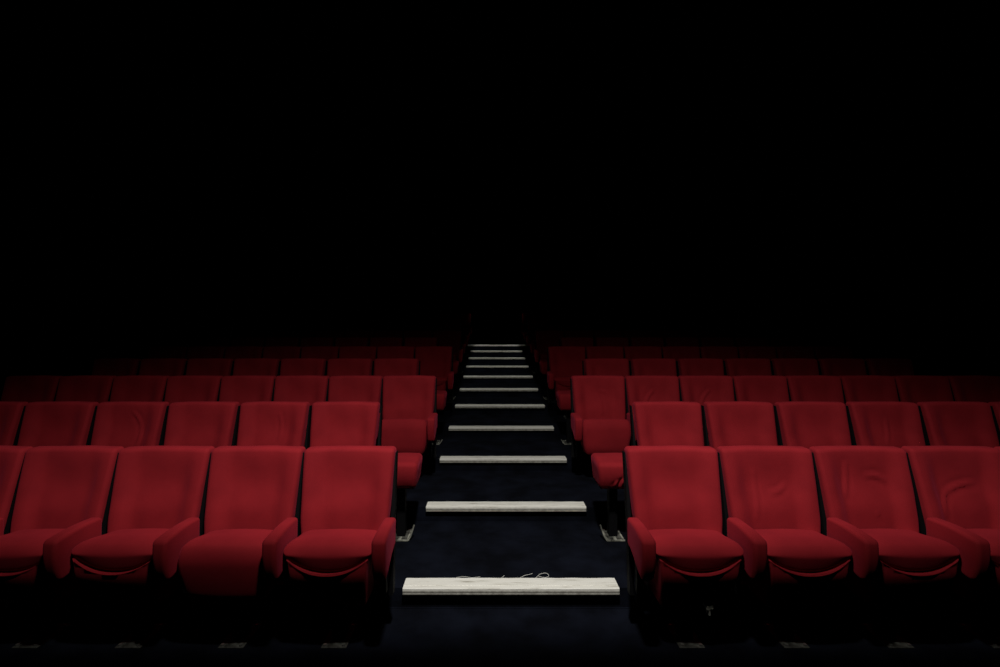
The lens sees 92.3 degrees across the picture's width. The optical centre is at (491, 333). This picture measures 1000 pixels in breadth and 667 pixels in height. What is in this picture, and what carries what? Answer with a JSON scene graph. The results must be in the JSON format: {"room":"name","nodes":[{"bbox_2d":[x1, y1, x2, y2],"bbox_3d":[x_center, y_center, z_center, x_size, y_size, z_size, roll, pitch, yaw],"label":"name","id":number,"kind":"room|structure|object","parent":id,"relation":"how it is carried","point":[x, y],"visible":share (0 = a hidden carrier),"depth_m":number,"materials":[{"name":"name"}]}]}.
{"room":"auditorium","nodes":[
{"label":"auditorium","id":0,"kind":"room"},
{"bbox_2d":[0,0,306,400],"bbox_3d":[-5.728,-1.715,6.550,0.220,7.300,16.100,0,0,0],"label":"wall","id":1,"kind":"structure","parent":0,"point":[145,202],"depth_m":7.38,"materials":[{"name":"black fabric"}]},
{"bbox_2d":[307,157,684,343],"bbox_3d":[0.113,-1.715,14.700,11.900,7.300,0.200,0,0,0],"label":"wall","id":2,"kind":"structure","parent":0,"point":[495,240],"depth_m":14.60,"materials":[{"name":"black fabric"}]},
{"bbox_2d":[142,0,855,156],"bbox_3d":[0.113,-5.465,6.550,11.900,0.200,16.500,0,0,0],"label":"ceiling","id":3,"kind":"structure","parent":0,"point":[336,78],"depth_m":9.61,"materials":[{"name":"black"}]},
{"bbox_2d":[0,344,999,666],"bbox_3d":[0.113,1.126,6.550,11.500,1.618,16.100,0,0,0],"label":"floor","id":4,"kind":"structure","parent":0,"point":[397,629],"depth_m":2.79,"materials":[{"name":"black carpet"}]},
{"bbox_2d":[0,401,27,445],"bbox_3d":[-3.958,1.028,3.589,0.632,0.974,0.512,0,0,0],"label":"seat","id":5,"kind":"object","parent":4,"relation":"on","point":[11,413],"visible":0.37,"depth_m":3.74,"materials":[{"name":"red fabric"}]},
{"bbox_2d":[0,445,32,535],"bbox_3d":[-2.942,1.147,2.589,0.564,0.975,0.512,0,0,0],"label":"seat","id":6,"kind":"object","parent":4,"relation":"on","point":[11,457],"visible":0.66,"depth_m":2.72,"materials":[{"name":"red fabric"}]},
{"bbox_2d":[1,375,61,402],"bbox_3d":[-4.568,0.908,4.589,0.606,0.975,0.512,0,0,0],"label":"seat","id":7,"kind":"object","parent":4,"relation":"on","point":[32,388],"visible":0.23,"depth_m":4.75,"materials":[{"name":"red fabric"}]},
{"bbox_2d":[17,401,98,446],"bbox_3d":[-3.370,1.028,3.589,0.577,0.975,0.512,0,0,0],"label":"seat","id":8,"kind":"object","parent":4,"relation":"on","point":[56,423],"visible":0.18,"depth_m":3.74,"materials":[{"name":"red fabric"}]},
{"bbox_2d":[0,445,123,647],"bbox_3d":[-2.407,1.147,2.589,0.564,0.975,0.512,0,0,0],"label":"seat","id":9,"kind":"object","parent":4,"relation":"on","point":[64,495],"visible":0.89,"depth_m":2.66,"materials":[{"name":"red fabric"}]},
{"bbox_2d":[0,529,63,571],"bbox_3d":[-2.428,1.130,2.527,0.457,0.148,0.293,0,0,0],"label":"seat cushion","id":10,"kind":"object","parent":9,"relation":"on","point":[21,550],"depth_m":2.40,"materials":[{"name":"red fabric"}]},
{"bbox_2d":[55,375,115,402],"bbox_3d":[-4.012,0.908,4.589,0.564,0.974,0.512,0,0,0],"label":"seat","id":11,"kind":"object","parent":4,"relation":"on","point":[87,388],"visible":0.1,"depth_m":4.75,"materials":[{"name":"red fabric"}]},
{"bbox_2d":[92,358,140,375],"bbox_3d":[-4.519,0.788,5.589,0.632,0.975,0.512,0,0,0],"label":"seat","id":12,"kind":"object","parent":4,"relation":"on","point":[104,366],"visible":0.1,"depth_m":5.75,"materials":[{"name":"red fabric"}]},
{"bbox_2d":[91,401,168,447],"bbox_3d":[-2.809,1.028,3.589,0.577,0.974,0.512,0,0,0],"label":"seat","id":13,"kind":"object","parent":4,"relation":"on","point":[125,424],"visible":0.23,"depth_m":3.74,"materials":[{"name":"red fabric"}]},
{"bbox_2d":[110,375,169,401],"bbox_3d":[-3.477,0.908,4.589,0.564,0.974,0.512,0,0,0],"label":"seat","id":14,"kind":"object","parent":4,"relation":"on","point":[143,388],"visible":0.14,"depth_m":4.75,"materials":[{"name":"red fabric"}]},
{"bbox_2d":[72,446,214,647],"bbox_3d":[-1.872,1.148,2.589,0.564,0.974,0.512,0,0,0],"label":"seat","id":15,"kind":"object","parent":4,"relation":"on","point":[158,504],"visible":0.94,"depth_m":2.60,"materials":[{"name":"red fabric"}]},
{"bbox_2d":[72,528,168,570],"bbox_3d":[-1.893,1.129,2.532,0.457,0.148,0.293,0,0,0],"label":"seat cushion","id":16,"kind":"object","parent":15,"relation":"on","point":[120,549],"depth_m":2.40,"materials":[{"name":"red fabric"}]},
{"bbox_2d":[139,358,187,375],"bbox_3d":[-3.931,0.788,5.589,0.577,0.975,0.512,0,0,0],"label":"seat","id":17,"kind":"object","parent":4,"relation":"on","point":[151,366],"visible":0.11,"depth_m":5.75,"materials":[{"name":"red fabric"}]},
{"bbox_2d":[164,375,222,404],"bbox_3d":[-2.942,0.908,4.589,0.564,0.974,0.512,0,0,0],"label":"seat","id":18,"kind":"object","parent":4,"relation":"on","point":[186,388],"visible":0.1,"depth_m":4.75,"materials":[{"name":"red fabric"}]},
{"bbox_2d":[164,401,240,447],"bbox_3d":[-2.248,1.028,3.589,0.577,0.974,0.512,0,0,0],"label":"seat","id":19,"kind":"object","parent":4,"relation":"on","point":[215,424],"visible":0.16,"depth_m":3.74,"materials":[{"name":"red fabric"}]},
{"bbox_2d":[186,346,225,360],"bbox_3d":[-4.012,0.669,6.589,0.564,0.974,0.512,0,0,0],"label":"seat","id":20,"kind":"object","parent":4,"relation":"on","point":[197,351],"visible":0.15,"depth_m":6.76,"materials":[{"name":"red fabric"}]},
{"bbox_2d":[186,358,233,376],"bbox_3d":[-3.370,0.788,5.589,0.577,0.975,0.512,0,0,0],"label":"seat","id":21,"kind":"object","parent":4,"relation":"on","point":[223,367],"visible":0.14,"depth_m":5.75,"materials":[{"name":"red fabric"}]},
{"bbox_2d":[178,445,305,647],"bbox_3d":[-1.337,1.147,2.589,0.564,0.975,0.512,0,0,0],"label":"seat","id":22,"kind":"object","parent":4,"relation":"on","point":[254,498],"visible":0.94,"depth_m":2.63,"materials":[{"name":"red fabric"}]},
{"bbox_2d":[178,529,281,603],"bbox_3d":[-1.358,1.224,2.530,0.457,0.335,0.291,0,0,0],"label":"seat cushion","id":23,"kind":"object","parent":22,"relation":"on","point":[218,566],"depth_m":2.41,"materials":[{"name":"red fabric"}]},
{"bbox_2d":[224,346,263,359],"bbox_3d":[-3.477,0.668,6.589,0.564,0.975,0.512,0,0,0],"label":"seat","id":24,"kind":"object","parent":4,"relation":"on","point":[231,352],"visible":0.06,"depth_m":6.75,"materials":[{"name":"red fabric"}]},
{"bbox_2d":[219,375,275,405],"bbox_3d":[-2.407,0.908,4.589,0.564,0.974,0.512,0,0,0],"label":"seat","id":25,"kind":"object","parent":4,"relation":"on","point":[241,389],"visible":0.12,"depth_m":4.75,"materials":[{"name":"red fabric"}]},
{"bbox_2d":[233,358,280,376],"bbox_3d":[-2.809,0.788,5.589,0.577,0.975,0.512,0,0,0],"label":"seat","id":26,"kind":"object","parent":4,"relation":"on","point":[243,366],"visible":0.11,"depth_m":5.75,"materials":[{"name":"red fabric"}]},
{"bbox_2d":[237,401,311,448],"bbox_3d":[-1.687,1.028,3.589,0.577,0.975,0.512,0,0,0],"label":"seat","id":27,"kind":"object","parent":4,"relation":"on","point":[261,423],"visible":0.32,"depth_m":3.74,"materials":[{"name":"red fabric"}]},
{"bbox_2d":[263,346,301,360],"bbox_3d":[-2.942,0.668,6.589,0.564,0.975,0.512,0,0,0],"label":"seat","id":28,"kind":"object","parent":4,"relation":"on","point":[274,352],"visible":0.11,"depth_m":6.75,"materials":[{"name":"red fabric"}]},
{"bbox_2d":[274,375,329,446],"bbox_3d":[-1.872,0.908,4.589,0.564,0.975,0.512,0,0,0],"label":"seat","id":29,"kind":"object","parent":4,"relation":"on","point":[311,389],"visible":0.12,"depth_m":4.75,"materials":[{"name":"red fabric"}]},
{"bbox_2d":[280,358,327,375],"bbox_3d":[-2.248,0.788,5.589,0.577,0.975,0.512,0,0,0],"label":"seat","id":30,"kind":"object","parent":4,"relation":"on","point":[289,366],"visible":0.15,"depth_m":5.75,"materials":[{"name":"red fabric"}]},
{"bbox_2d":[301,346,339,372],"bbox_3d":[-2.407,0.669,6.589,0.564,0.974,0.512,0,0,0],"label":"seat","id":31,"kind":"object","parent":4,"relation":"on","point":[321,352],"visible":0.18,"depth_m":6.76,"materials":[{"name":"red fabric"}]},
{"bbox_2d":[284,446,397,647],"bbox_3d":[-0.802,1.148,2.589,0.564,0.974,0.512,0,0,0],"label":"seat","id":32,"kind":"object","parent":4,"relation":"on","point":[346,543],"visible":1,"depth_m":2.64,"materials":[{"name":"red fabric"}]},
{"bbox_2d":[284,529,376,571],"bbox_3d":[-0.823,1.130,2.524,0.457,0.148,0.293,0,0,0],"label":"seat cushion","id":33,"kind":"object","parent":32,"relation":"on","point":[315,550],"depth_m":2.40,"materials":[{"name":"red fabric"}]},
{"bbox_2d":[310,401,382,446],"bbox_3d":[-1.126,1.028,3.589,0.577,0.975,0.512,0,0,0],"label":"seat","id":34,"kind":"object","parent":4,"relation":"on","point":[337,423],"visible":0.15,"depth_m":3.74,"materials":[{"name":"red fabric"}]},
{"bbox_2d":[327,358,373,376],"bbox_3d":[-1.687,0.789,5.589,0.577,0.974,0.512,0,0,0],"label":"seat","id":35,"kind":"object","parent":4,"relation":"on","point":[339,366],"visible":0.11,"depth_m":5.75,"materials":[{"name":"red fabric"}]},
{"bbox_2d":[335,337,369,346],"bbox_3d":[-2.248,0.548,7.589,0.577,0.975,0.512,0,0,0],"label":"seat","id":36,"kind":"object","parent":4,"relation":"on","point":[339,341],"visible":0.07,"depth_m":7.76,"materials":[{"name":"red fabric"}]},
{"bbox_2d":[328,375,382,445],"bbox_3d":[-1.337,0.908,4.589,0.564,0.974,0.512,0,0,0],"label":"seat","id":37,"kind":"object","parent":4,"relation":"on","point":[346,387],"visible":0.16,"depth_m":4.75,"materials":[{"name":"red fabric"}]},
{"bbox_2d":[339,346,376,375],"bbox_3d":[-1.872,0.669,6.589,0.564,0.974,0.512,0,0,0],"label":"seat","id":38,"kind":"object","parent":4,"relation":"on","point":[370,352],"visible":0.12,"depth_m":6.76,"materials":[{"name":"red fabric"}]},
{"bbox_2d":[370,337,403,346],"bbox_3d":[-1.687,0.548,7.589,0.577,0.975,0.512,0,0,0],"label":"seat","id":39,"kind":"object","parent":4,"relation":"on","point":[374,341],"visible":0.12,"depth_m":7.76,"materials":[{"name":"red fabric"}]},
{"bbox_2d":[374,330,402,345],"bbox_3d":[-1.872,0.429,8.589,0.564,0.974,0.512,0,0,0],"label":"seat","id":40,"kind":"object","parent":4,"relation":"on","point":[380,333],"visible":0.11,"depth_m":8.76,"materials":[{"name":"red fabric"}]},
{"bbox_2d":[377,346,414,358],"bbox_3d":[-1.337,0.668,6.589,0.564,0.975,0.512,0,0,0],"label":"seat","id":41,"kind":"object","parent":4,"relation":"on","point":[382,351],"visible":0.15,"depth_m":6.76,"materials":[{"name":"red fabric"}]},
{"bbox_2d":[374,358,419,419],"bbox_3d":[-1.126,0.788,5.589,0.577,0.975,0.512,0,0,0],"label":"seat","id":42,"kind":"object","parent":4,"relation":"on","point":[383,367],"visible":0.18,"depth_m":5.75,"materials":[{"name":"red fabric"}]},
{"bbox_2d":[378,375,437,457],"bbox_3d":[-0.802,0.908,4.589,0.564,0.975,0.512,0,0,0],"label":"seat","id":43,"kind":"object","parent":4,"relation":"on","point":[409,422],"visible":0.77,"depth_m":4.68,"materials":[{"name":"red fabric"}]},
{"bbox_2d":[378,418,427,453],"bbox_3d":[-0.823,0.968,4.519,0.457,0.335,0.291,0,-9,0],"label":"seat cushion","id":44,"kind":"object","parent":43,"relation":"on","point":[408,435],"depth_m":4.39,"materials":[{"name":"red fabric"}]},
{"bbox_2d":[396,453,421,541],"bbox_3d":[-0.677,1.212,3.549,0.294,0.607,0.301,0,0,0],"label":"seat","id":45,"kind":"object","parent":4,"relation":"on","point":[409,464],"visible":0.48,"depth_m":3.53,"materials":[{"name":"red fabric"}]},
{"bbox_2d":[403,330,432,345],"bbox_3d":[-1.337,0.429,8.589,0.564,0.975,0.512,0,0,0],"label":"seat","id":46,"kind":"object","parent":4,"relation":"on","point":[406,333],"visible":0.1,"depth_m":8.76,"materials":[{"name":"red fabric"}]},
{"bbox_2d":[405,337,438,346],"bbox_3d":[-1.126,0.549,7.589,0.577,0.974,0.512,0,0,0],"label":"seat","id":47,"kind":"object","parent":4,"relation":"on","point":[411,341],"visible":0.05,"depth_m":7.76,"materials":[{"name":"red fabric"}]},
{"bbox_2d":[415,346,453,416],"bbox_3d":[-0.802,0.669,6.589,0.564,0.974,0.512,0,0,0],"label":"seat","id":48,"kind":"object","parent":4,"relation":"on","point":[436,361],"visible":0.5,"depth_m":6.71,"materials":[{"name":"red fabric"}]},
{"bbox_2d":[427,390,446,444],"bbox_3d":[-0.677,0.972,5.549,0.294,0.607,0.301,0,0,0],"label":"seat","id":49,"kind":"object","parent":4,"relation":"on","point":[441,394],"visible":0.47,"depth_m":5.43,"materials":[{"name":"red fabric"}]},
{"bbox_2d":[433,330,462,373],"bbox_3d":[-0.802,0.429,8.589,0.564,0.974,0.512,0,0,0],"label":"seat","id":50,"kind":"object","parent":4,"relation":"on","point":[453,338],"visible":0.48,"depth_m":8.73,"materials":[{"name":"red fabric"}]},
{"bbox_2d":[444,320,467,354],"bbox_3d":[-0.802,0.189,10.589,0.564,0.975,0.512,0,0,0],"label":"seat","id":51,"kind":"object","parent":4,"relation":"on","point":[462,325],"visible":0.34,"depth_m":10.74,"materials":[{"name":"red fabric"}]},
{"bbox_2d":[469,357,524,358],"bbox_3d":[0.113,0.564,10.892,1.280,0.039,0.128,0,0,0],"label":"step nosing","id":52,"kind":"structure","parent":4,"relation":"on","point":[469,357],"depth_m":10.86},
{"bbox_2d":[466,366,528,367],"bbox_3d":[0.113,0.683,9.892,1.280,0.039,0.128,0,0,0],"label":"step nosing","id":53,"kind":"structure","parent":4,"relation":"on","point":[466,366],"depth_m":9.83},
{"bbox_2d":[463,376,532,377],"bbox_3d":[0.113,0.803,8.892,1.280,0.039,0.128,0,0,0],"label":"step nosing","id":54,"kind":"structure","parent":4,"relation":"on","point":[463,376],"depth_m":8.83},
{"bbox_2d":[460,388,537,390],"bbox_3d":[0.113,0.923,7.892,1.280,0.039,0.128,0,0,0],"label":"step nosing","id":55,"kind":"structure","parent":4,"relation":"on","point":[461,389],"depth_m":7.83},
{"bbox_2d":[455,404,544,407],"bbox_3d":[0.113,1.043,6.892,1.280,0.039,0.128,0,0,0],"label":"step nosing","id":56,"kind":"structure","parent":4,"relation":"on","point":[456,405],"depth_m":6.83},
{"bbox_2d":[449,426,553,430],"bbox_3d":[0.113,1.162,5.892,1.280,0.039,0.128,0,0,0],"label":"step nosing","id":57,"kind":"structure","parent":4,"relation":"on","point":[451,428],"depth_m":5.83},
{"bbox_2d":[440,456,566,462],"bbox_3d":[0.113,1.282,4.892,1.280,0.039,0.128,0,0,0],"label":"step nosing","id":58,"kind":"structure","parent":4,"relation":"on","point":[443,459],"depth_m":4.83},
{"bbox_2d":[426,501,585,511],"bbox_3d":[0.113,1.402,3.892,1.280,0.039,0.128,0,0,0],"label":"step nosing","id":59,"kind":"structure","parent":4,"relation":"on","point":[449,506],"depth_m":3.84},
{"bbox_2d":[403,578,619,594],"bbox_3d":[0.113,1.522,2.892,1.280,0.039,0.128,0,0,0],"label":"step nosing","id":60,"kind":"structure","parent":4,"relation":"on","point":[412,586],"depth_m":2.85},
{"bbox_2d":[526,320,550,361],"bbox_3d":[1.036,0.190,10.589,0.565,0.974,0.512,0,0,0],"label":"seat","id":61,"kind":"object","parent":4,"relation":"on","point":[533,325],"visible":0.47,"depth_m":10.74,"materials":[{"name":"red fabric"}]},
{"bbox_2d":[539,361,550,399],"bbox_3d":[0.902,0.733,7.549,0.294,0.607,0.301,0,0,0],"label":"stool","id":62,"kind":"object","parent":4,"relation":"on","point":[543,364],"visible":0.46,"depth_m":7.43,"materials":[{"name":"red fabric"}]},
{"bbox_2d":[534,330,563,373],"bbox_3d":[1.036,0.429,8.589,0.565,0.975,0.512,0,0,0],"label":"seat","id":63,"kind":"object","parent":4,"relation":"on","point":[544,339],"visible":0.46,"depth_m":8.72,"materials":[{"name":"red fabric"}]},
{"bbox_2d":[547,346,584,418],"bbox_3d":[1.036,0.669,6.589,0.565,0.974,0.512,0,0,0],"label":"seat","id":64,"kind":"object","parent":4,"relation":"on","point":[564,362],"visible":0.66,"depth_m":6.71,"materials":[{"name":"red fabric"}]},
{"bbox_2d":[554,376,571,386],"bbox_3d":[1.057,0.651,6.527,0.457,0.148,0.293,0,0,0],"label":"seat cushion","id":65,"kind":"object","parent":64,"relation":"on","point":[559,381],"depth_m":6.40,"materials":[{"name":"red fabric"}]},
{"bbox_2d":[556,390,575,444],"bbox_3d":[0.902,0.972,5.549,0.294,0.607,0.301,0,0,0],"label":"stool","id":66,"kind":"object","parent":4,"relation":"on","point":[563,397],"visible":0.6,"depth_m":5.50,"materials":[{"name":"red fabric"}]},
{"bbox_2d":[559,337,592,375],"bbox_3d":[1.352,0.548,7.589,0.580,0.975,0.512,0,0,0],"label":"seat","id":67,"kind":"object","parent":4,"relation":"on","point":[565,341],"visible":0.1,"depth_m":7.76,"materials":[{"name":"red fabric"}]},
{"bbox_2d":[564,330,593,345],"bbox_3d":[1.572,0.429,8.589,0.565,0.974,0.512,0,0,0],"label":"seat","id":68,"kind":"object","parent":4,"relation":"on","point":[571,333],"visible":0.09,"depth_m":8.76,"materials":[{"name":"red fabric"}]},
{"bbox_2d":[570,375,630,457],"bbox_3d":[1.036,0.908,4.589,0.565,0.974,0.512,0,0,0],"label":"seat","id":69,"kind":"object","parent":4,"relation":"on","point":[598,421],"visible":0.93,"depth_m":4.67,"materials":[{"name":"red fabric"}]},
{"bbox_2d":[580,418,630,454],"bbox_3d":[1.057,0.968,4.519,0.457,0.335,0.291,0,-9,0],"label":"seat cushion","id":70,"kind":"object","parent":69,"relation":"on","point":[599,435],"depth_m":4.39,"materials":[{"name":"red fabric"}]},
{"bbox_2d":[585,346,623,358],"bbox_3d":[1.572,0.668,6.589,0.565,0.975,0.512,0,0,0],"label":"seat","id":71,"kind":"object","parent":4,"relation":"on","point":[591,352],"visible":0.09,"depth_m":6.76,"materials":[{"name":"red fabric"}]},
{"bbox_2d":[582,358,628,418],"bbox_3d":[1.352,0.789,5.589,0.580,0.974,0.512,0,0,0],"label":"seat","id":72,"kind":"object","parent":4,"relation":"on","point":[594,366],"visible":0.12,"depth_m":5.75,"materials":[{"name":"red fabric"}]},
{"bbox_2d":[593,330,622,345],"bbox_3d":[2.108,0.429,8.589,0.565,0.974,0.512,0,0,0],"label":"seat","id":73,"kind":"object","parent":4,"relation":"on","point":[600,333],"visible":0.06,"depth_m":8.76,"materials":[{"name":"red fabric"}]},
{"bbox_2d":[591,453,628,541],"bbox_3d":[0.902,1.212,3.546,0.294,0.606,0.309,0,0,0],"label":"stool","id":74,"kind":"object","parent":4,"relation":"on","point":[607,468],"visible":0.76,"depth_m":3.51,"materials":[{"name":"red fabric"}]},
{"bbox_2d":[594,337,628,347],"bbox_3d":[1.919,0.548,7.589,0.580,0.975,0.512,0,0,0],"label":"seat","id":75,"kind":"object","parent":4,"relation":"on","point":[600,341],"visible":0.06,"depth_m":7.76,"materials":[{"name":"red fabric"}]},
{"bbox_2d":[623,330,651,343],"bbox_3d":[2.645,0.429,8.589,0.565,0.974,0.512,0,0,0],"label":"seat","id":76,"kind":"object","parent":4,"relation":"on","point":[628,334],"visible":0.12,"depth_m":8.76,"materials":[{"name":"red fabric"}]},
{"bbox_2d":[623,346,661,375],"bbox_3d":[2.108,0.668,6.589,0.565,0.975,0.512,0,0,0],"label":"seat","id":77,"kind":"object","parent":4,"relation":"on","point":[630,352],"visible":0.12,"depth_m":6.75,"materials":[{"name":"red fabric"}]},
{"bbox_2d":[629,337,663,346],"bbox_3d":[2.486,0.548,7.589,0.580,0.975,0.512,0,0,0],"label":"seat","id":78,"kind":"object","parent":4,"relation":"on","point":[635,341],"visible":0.1,"depth_m":7.76,"materials":[{"name":"red fabric"}]},
{"bbox_2d":[625,375,679,445],"bbox_3d":[1.572,0.908,4.589,0.565,0.974,0.512,0,0,0],"label":"seat","id":79,"kind":"object","parent":4,"relation":"on","point":[639,388],"visible":0.37,"depth_m":4.75,"materials":[{"name":"red fabric"}]},
{"bbox_2d":[629,358,676,375],"bbox_3d":[1.919,0.789,5.589,0.580,0.974,0.512,0,0,0],"label":"seat","id":80,"kind":"object","parent":4,"relation":"on","point":[641,366],"visible":0.13,"depth_m":5.75,"materials":[{"name":"red fabric"}]},
{"bbox_2d":[629,401,703,445],"bbox_3d":[1.352,1.028,3.589,0.580,0.975,0.512,0,0,0],"label":"seat","id":81,"kind":"object","parent":4,"relation":"on","point":[657,423],"visible":0.23,"depth_m":3.74,"materials":[{"name":"red fabric"}]},
{"bbox_2d":[661,346,699,374],"bbox_3d":[2.645,0.669,6.589,0.565,0.974,0.512,0,0,0],"label":"seat","id":82,"kind":"object","parent":4,"relation":"on","point":[672,352],"visible":0.11,"depth_m":6.76,"materials":[{"name":"red fabric"}]},
{"bbox_2d":[664,337,698,346],"bbox_3d":[3.053,0.548,7.589,0.580,0.975,0.512,0,0,0],"label":"seat","id":83,"kind":"object","parent":4,"relation":"on","point":[670,341],"visible":0.09,"depth_m":7.76,"materials":[{"name":"red fabric"}]},
{"bbox_2d":[622,445,743,647],"bbox_3d":[1.017,1.147,2.589,0.569,0.975,0.512,0,0,0],"label":"seat","id":84,"kind":"object","parent":4,"relation":"on","point":[676,542],"visible":1,"depth_m":2.63,"materials":[{"name":"red fabric"}]},
{"bbox_2d":[648,529,743,571],"bbox_3d":[1.040,1.130,2.525,0.457,0.148,0.293,0,0,0],"label":"seat cushion","id":85,"kind":"object","parent":84,"relation":"on","point":[677,550],"depth_m":2.40,"materials":[{"name":"red fabric"}]},
{"bbox_2d":[676,358,723,376],"bbox_3d":[2.486,0.788,5.589,0.580,0.975,0.512,0,0,0],"label":"seat","id":86,"kind":"object","parent":4,"relation":"on","point":[687,366],"visible":0.21,"depth_m":5.75,"materials":[{"name":"red fabric"}]},
{"bbox_2d":[678,375,734,446],"bbox_3d":[2.108,0.908,4.589,0.565,0.974,0.512,0,0,0],"label":"seat","id":87,"kind":"object","parent":4,"relation":"on","point":[701,389],"visible":0.28,"depth_m":4.75,"materials":[{"name":"red fabric"}]},
{"bbox_2d":[699,346,737,360],"bbox_3d":[3.182,0.669,6.589,0.565,0.974,0.512,0,0,0],"label":"seat","id":88,"kind":"object","parent":4,"relation":"on","point":[715,352],"visible":0.12,"depth_m":6.76,"materials":[{"name":"red fabric"}]},
{"bbox_2d":[701,401,777,450],"bbox_3d":[1.919,1.028,3.589,0.580,0.975,0.512,0,0,0],"label":"seat","id":89,"kind":"object","parent":4,"relation":"on","point":[729,423],"visible":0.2,"depth_m":3.74,"materials":[{"name":"red fabric"}]},
{"bbox_2d":[723,358,771,376],"bbox_3d":[3.053,0.789,5.589,0.580,0.974,0.512,0,0,0],"label":"seat","id":90,"kind":"object","parent":4,"relation":"on","point":[735,366],"visible":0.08,"depth_m":5.75,"materials":[{"name":"red fabric"}]},
{"bbox_2d":[737,346,776,360],"bbox_3d":[3.718,0.669,6.589,0.565,0.974,0.512,0,0,0],"label":"seat","id":91,"kind":"object","parent":4,"relation":"on","point":[765,352],"visible":0.12,"depth_m":6.76,"materials":[{"name":"red fabric"}]},
{"bbox_2d":[732,375,788,405],"bbox_3d":[2.645,0.908,4.589,0.565,0.974,0.512,0,0,0],"label":"seat","id":92,"kind":"object","parent":4,"relation":"on","point":[757,388],"visible":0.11,"depth_m":4.75,"materials":[{"name":"red fabric"}]},
{"bbox_2d":[717,445,851,647],"bbox_3d":[1.561,1.147,2.589,0.569,0.976,0.512,0,0,0],"label":"seat","id":93,"kind":"object","parent":4,"relation":"on","point":[769,498],"visible":0.98,"depth_m":2.61,"materials":[{"name":"red fabric"}]},
{"bbox_2d":[754,529,851,571],"bbox_3d":[1.585,1.130,2.524,0.457,0.148,0.293,0,0,0],"label":"seat cushion","id":94,"kind":"object","parent":93,"relation":"on","point":[788,550],"depth_m":2.40,"materials":[{"name":"red fabric"}]},
{"bbox_2d":[770,358,818,375],"bbox_3d":[3.620,0.788,5.589,0.580,0.975,0.512,0,0,0],"label":"seat","id":95,"kind":"object","parent":4,"relation":"on","point":[779,366],"visible":0.15,"depth_m":5.75,"materials":[{"name":"red fabric"}]},
{"bbox_2d":[773,401,851,448],"bbox_3d":[2.486,1.028,3.589,0.580,0.974,0.512,0,0,0],"label":"seat","id":96,"kind":"object","parent":4,"relation":"on","point":[807,424],"visible":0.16,"depth_m":3.74,"materials":[{"name":"red fabric"}]},
{"bbox_2d":[785,375,843,402],"bbox_3d":[3.182,0.908,4.589,0.565,0.975,0.512,0,0,0],"label":"seat","id":97,"kind":"object","parent":4,"relation":"on","point":[822,388],"visible":0.16,"depth_m":4.75,"materials":[{"name":"red fabric"}]},
{"bbox_2d":[817,358,866,375],"bbox_3d":[4.187,0.789,5.589,0.580,0.974,0.512,0,0,0],"label":"seat","id":98,"kind":"object","parent":4,"relation":"on","point":[828,366],"visible":0.1,"depth_m":5.75,"materials":[{"name":"red fabric"}]},
{"bbox_2d":[839,375,898,404],"bbox_3d":[3.718,0.908,4.589,0.565,0.975,0.512,0,0,0],"label":"seat","id":99,"kind":"object","parent":4,"relation":"on","point":[858,388],"visible":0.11,"depth_m":4.75,"materials":[{"name":"red fabric"}]},
{"bbox_2d":[809,446,959,647],"bbox_3d":[2.105,1.148,2.589,0.569,0.974,0.512,0,0,0],"label":"seat","id":100,"kind":"object","parent":4,"relation":"on","point":[866,498],"visible":0.95,"depth_m":2.60,"materials":[{"name":"red fabric"}]},
{"bbox_2d":[860,528,959,570],"bbox_3d":[2.128,1.130,2.528,0.457,0.148,0.293,0,0,0],"label":"seat cushion","id":101,"kind":"object","parent":100,"relation":"on","point":[900,549],"depth_m":2.40,"materials":[{"name":"red fabric"}]},
{"bbox_2d":[845,401,925,447],"bbox_3d":[3.053,1.028,3.589,0.580,0.974,0.512,0,0,0],"label":"seat","id":102,"kind":"object","parent":4,"relation":"on","point":[871,423],"visible":0.32,"depth_m":3.74,"materials":[{"name":"red fabric"}]},
{"bbox_2d":[864,358,913,375],"bbox_3d":[4.783,0.788,5.589,0.638,0.975,0.512,0,0,0],"label":"seat","id":103,"kind":"object","parent":4,"relation":"on","point":[874,366],"visible":0.09,"depth_m":5.75,"materials":[{"name":"red fabric"}]},
{"bbox_2d":[893,375,953,403],"bbox_3d":[4.255,0.908,4.589,0.565,0.974,0.512,0,0,0],"label":"seat","id":104,"kind":"object","parent":4,"relation":"on","point":[910,388],"visible":0.12,"depth_m":4.75,"materials":[{"name":"red fabric"}]},
{"bbox_2d":[901,446,999,647],"bbox_3d":[2.649,1.148,2.589,0.569,0.974,0.512,0,0,0],"label":"seat","id":105,"kind":"object","parent":4,"relation":"on","point":[956,489],"visible":0.83,"depth_m":2.69,"materials":[{"name":"red fabric"}]},
{"bbox_2d":[967,529,999,566],"bbox_3d":[2.672,1.130,2.527,0.457,0.148,0.293,0,0,0],"label":"seat cushion","id":106,"kind":"object","parent":105,"relation":"on","point":[992,536],"depth_m":2.45,"materials":[{"name":"red fabric"}]},
{"bbox_2d":[917,401,999,447],"bbox_3d":[3.620,1.028,3.589,0.580,0.974,0.512,0,0,0],"label":"seat","id":107,"kind":"object","parent":4,"relation":"on","point":[944,423],"visible":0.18,"depth_m":3.74,"materials":[{"name":"red fabric"}]},
{"bbox_2d":[947,375,999,402],"bbox_3d":[4.812,0.908,4.589,0.608,0.975,0.512,0,0,0],"label":"seat","id":108,"kind":"object","parent":4,"relation":"on","point":[965,388],"visible":0.18,"depth_m":4.75,"materials":[{"name":"red fabric"}]},
{"bbox_2d":[988,402,999,444],"bbox_3d":[4.216,1.028,3.589,0.638,0.974,0.512,0,0,0],"label":"seat","id":109,"kind":"object","parent":4,"relation":"on","point":[995,406],"visible":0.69,"depth_m":3.76,"materials":[{"name":"red fabric"}]},
{"bbox_2d":[685,0,999,375],"bbox_3d":[5.952,-1.715,6.550,0.220,7.300,16.100,0,0,0],"label":"wall","id":110,"kind":"structure","parent":0,"point":[852,200],"depth_m":7.48,"materials":[{"name":"black fabric"}]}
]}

